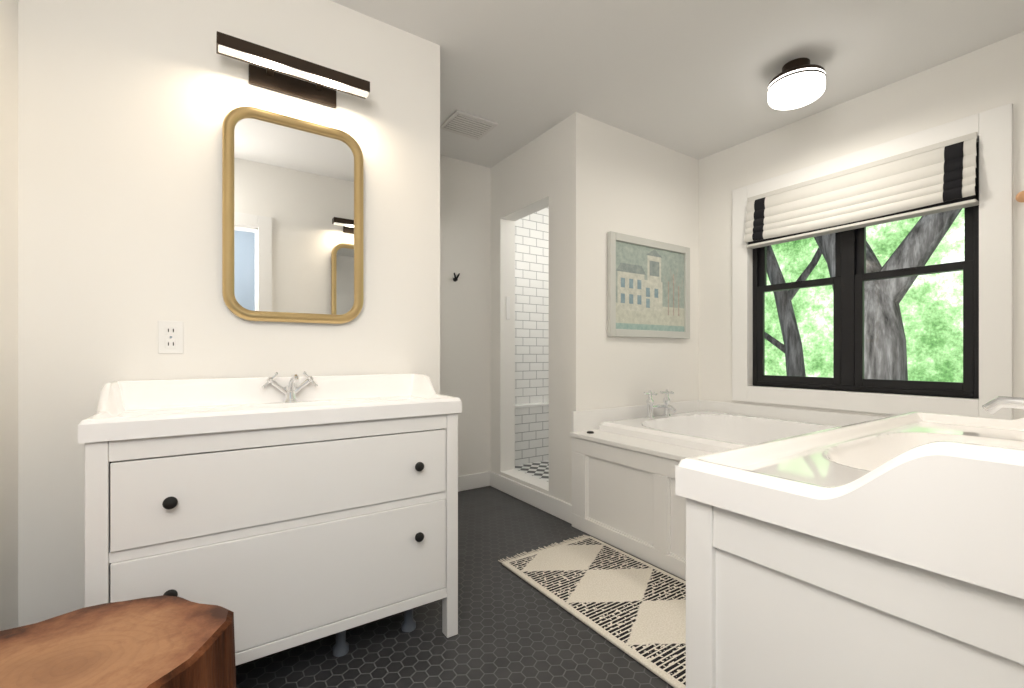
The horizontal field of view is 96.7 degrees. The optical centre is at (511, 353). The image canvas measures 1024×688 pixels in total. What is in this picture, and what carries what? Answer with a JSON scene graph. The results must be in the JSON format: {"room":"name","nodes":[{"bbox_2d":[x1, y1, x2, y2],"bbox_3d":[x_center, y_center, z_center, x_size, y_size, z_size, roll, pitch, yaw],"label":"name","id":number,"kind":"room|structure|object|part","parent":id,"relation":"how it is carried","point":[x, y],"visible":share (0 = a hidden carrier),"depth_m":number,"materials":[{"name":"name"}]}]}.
{"room":"bathroom","nodes":[
{"label":"bathroom","id":0,"kind":"room"},
{"bbox_2d":[0,0,17,630],"bbox_3d":[-0.981,-0.220,0.434,0.170,2.540,2.230,0,0,-34],"label":"wall","id":1,"kind":"structure","parent":0,"point":[8,314],"depth_m":1.34,"materials":[{"name":"white paint"}]},
{"bbox_2d":[18,0,439,626],"bbox_3d":[-1.364,-0.220,2.288,1.590,2.540,1.280,0,0,-34],"label":"wall","id":2,"kind":"structure","parent":0,"point":[126,108],"depth_m":1.60,"materials":[{"name":"white paint"}]},
{"bbox_2d":[158,321,182,353],"bbox_3d":[-1.211,-0.059,1.615,0.072,0.116,0.008,0,0,-34],"label":"electrical outlet plate","id":3,"kind":"object","parent":2,"relation":"attached to","point":[170,337],"visible":1,"depth_m":1.61,"materials":[{"name":"white plastic"}]},
{"bbox_2d":[222,106,362,323],"bbox_3d":[-0.860,-0.534,1.830,0.515,0.815,0.040,0,0,-34],"label":"mirror","id":4,"kind":"object","parent":2,"relation":"attached to","point":[292,219],"visible":0.96,"depth_m":1.81,"materials":[{"name":"gold metal"}]},
{"bbox_2d":[216,31,369,107],"bbox_3d":[-0.842,-1.080,1.782,0.530,0.081,0.139,0,0,-34],"label":"sconce","id":5,"kind":"object","parent":2,"relation":"attached to","point":[323,80],"visible":1,"depth_m":1.76,"materials":[{"name":"brown metal"}]},
{"bbox_2d":[236,486,685,687],"bbox_3d":[0.102,1.101,2.226,3.960,0.100,4.010,0,0,-34],"label":"floor","id":6,"kind":"structure","parent":0,"point":[515,630],"depth_m":1.65,"materials":[{"name":"tile"}]},
{"bbox_2d":[0,595,235,687],"bbox_3d":[-0.813,0.809,0.825,0.558,0.482,0.540,0,0,-34],"label":"stool","id":7,"kind":"object","parent":6,"relation":"on","point":[163,641],"visible":1,"depth_m":0.90,"materials":[{"name":"brown wood"}]},
{"bbox_2d":[78,371,461,665],"bbox_3d":[-0.758,0.559,1.607,1.055,0.983,0.505,0,0,-34],"label":"bathroom vanity","id":8,"kind":"object","parent":6,"relation":"on","point":[273,513],"visible":1,"depth_m":1.41,"materials":[{"name":"white paint"}]},
{"bbox_2d":[515,460,548,481],"bbox_3d":[0.567,1.036,3.787,1.091,0.030,1.228,0,0,-34],"label":"shower floor","id":9,"kind":"structure","parent":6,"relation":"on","point":[540,469],"depth_m":4.02,"materials":[{"name":"tile"}]},
{"bbox_2d":[498,535,685,687],"bbox_3d":[0.518,1.044,1.954,0.600,0.012,1.265,0,0,-34],"label":"rug","id":10,"kind":"object","parent":6,"relation":"on","point":[633,607],"visible":0.69,"depth_m":1.96,"materials":[{"name":"beige fabric"}]},
{"bbox_2d":[570,389,884,579],"bbox_3d":[1.400,0.644,2.362,1.302,0.813,1.836,0,0,-34],"label":"bathtub","id":11,"kind":"object","parent":6,"relation":"on","point":[625,462],"visible":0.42,"depth_m":2.58,"materials":[{"name":"white ceramic"}]},
{"bbox_2d":[675,396,1023,687],"bbox_3d":[0.826,0.559,0.806,1.055,0.983,0.505,0,0,-34],"label":"bathroom vanity","id":12,"kind":"object","parent":6,"relation":"on","point":[886,552],"visible":1,"depth_m":0.54,"materials":[{"name":"white paint"}]},
{"bbox_2d":[440,155,489,475],"bbox_3d":[-0.615,-0.220,3.454,0.950,2.540,0.170,0,0,-34],"label":"wall","id":13,"kind":"structure","parent":0,"point":[465,296],"depth_m":3.53,"materials":[{"name":"white paint"}]},
{"bbox_2d":[453,273,459,281],"bbox_3d":[-0.426,-0.583,3.457,0.052,0.063,0.035,0,0,-34],"label":"hook","id":14,"kind":"object","parent":13,"relation":"attached to","point":[455,278],"visible":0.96,"depth_m":3.45,"materials":[{"name":"black metal"}]},
{"bbox_2d":[458,471,488,491],"bbox_3d":[-0.576,0.993,3.369,0.920,0.115,0.016,0,0,-34],"label":"baseboard","id":15,"kind":"structure","parent":13,"relation":"attached to","point":[477,480],"depth_m":3.54,"materials":[{"name":"white paint"}]},
{"bbox_2d":[515,207,548,464],"bbox_3d":[0.115,-0.220,4.434,1.080,2.540,0.350,0,0,-34],"label":"tiled wall","id":16,"kind":"structure","parent":0,"point":[531,338],"depth_m":4.25,"materials":[{"name":"white tile"}]},
{"bbox_2d":[490,112,591,504],"bbox_3d":[-0.019,-0.220,3.539,0.135,2.540,1.690,0,0,-34],"label":"wall","id":17,"kind":"structure","parent":0,"point":[551,168],"depth_m":2.97,"materials":[{"name":"white paint"}]},
{"bbox_2d":[489,471,571,523],"bbox_3d":[0.106,0.993,3.211,0.020,0.115,1.036,0,0,-34],"label":"baseboard","id":18,"kind":"structure","parent":17,"relation":"attached to","point":[556,507],"depth_m":3.14,"materials":[{"name":"white paint"}]},
{"bbox_2d":[592,118,698,409],"bbox_3d":[1.021,-0.220,3.258,1.285,2.540,0.132,0,0,-34],"label":"wall","id":19,"kind":"structure","parent":0,"point":[644,188],"depth_m":3.12,"materials":[{"name":"white paint"}]},
{"bbox_3d":[0.970,-0.452,3.163,0.832,0.676,0.031,0,0,-34],"label":"picture frame","id":20,"kind":"part","parent":19,"relation":"part of","materials":[{"name":"paper"}]},
{"bbox_2d":[330,0,1023,167],"bbox_3d":[0.097,-1.540,1.026,5.300,0.100,6.000,0,0,-34],"label":"ceiling","id":21,"kind":"structure","parent":0,"point":[692,78],"depth_m":2.26,"materials":[{"name":"white paint"}]},
{"bbox_2d":[440,110,497,139],"bbox_3d":[-0.285,-1.481,2.959,0.300,0.015,0.260,0,0,-34],"label":"ceiling vent","id":22,"kind":"object","parent":21,"relation":"in","point":[466,124],"visible":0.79,"depth_m":2.94,"materials":[{"name":"white"}]},
{"bbox_2d":[767,58,825,109],"bbox_3d":[1.464,-1.397,2.347,0.258,0.183,0.258,0,0,-34],"label":"lamp","id":23,"kind":"object","parent":21,"relation":"attached to","point":[797,83],"visible":1,"depth_m":2.29,"materials":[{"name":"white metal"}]},
{"bbox_2d":[699,31,1023,419],"bbox_3d":[1.679,-0.220,3.277,0.170,2.540,4.010,0,0,-34],"label":"wall","id":24,"kind":"structure","parent":0,"point":[986,78],"depth_m":2.70,"materials":[{"name":"white paint"}]},
{"bbox_2d":[732,103,1012,419],"bbox_3d":[1.999,-0.419,2.715,0.123,1.500,1.360,0,0,-34],"label":"window","id":25,"kind":"structure","parent":24,"relation":"in","point":[993,128],"depth_m":2.48,"materials":[{"name":"white paint"}]},
{"bbox_2d":[744,132,978,248],"bbox_3d":[1.954,-0.906,2.685,0.110,0.346,1.130,0,0,-34],"label":"blind","id":26,"kind":"object","parent":25,"relation":"attached to","point":[939,177],"visible":0.98,"depth_m":2.54,"materials":[{"name":"white fabric"}]},
{"bbox_2d":[1016,191,1023,201],"bbox_3d":[2.337,-0.717,2.075,0.073,0.052,0.052,0,0,-34],"label":"peg","id":27,"kind":"object","parent":24,"relation":"attached to","point":[1019,196],"visible":1,"depth_m":2.06,"materials":[{"name":"brown wood"}]},
{"label":"outside","id":28,"kind":"structure","parent":0,"visible":0},
{"bbox_2d":[765,208,964,381],"bbox_3d":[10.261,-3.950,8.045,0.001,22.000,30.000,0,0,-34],"label":"foliage","id":29,"kind":"object","parent":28,"point":[912,323],"depth_m":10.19,"materials":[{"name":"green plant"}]},
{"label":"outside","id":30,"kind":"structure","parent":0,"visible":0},
{"bbox_2d":[765,245,821,376],"bbox_3d":[4.332,0.792,7.923,0.292,8.518,2.629,0,0,-34],"label":"tree","id":31,"kind":"object","parent":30,"point":[789,333],"depth_m":7.46,"materials":[{"name":"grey plant"}]},
{"bbox_2d":[814,208,961,379],"bbox_3d":[4.349,0.536,5.542,0.888,9.033,4.018,0,0,-34],"label":"tree","id":32,"kind":"object","parent":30,"point":[895,337],"depth_m":5.19,"materials":[{"name":"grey plant"}]}
]}

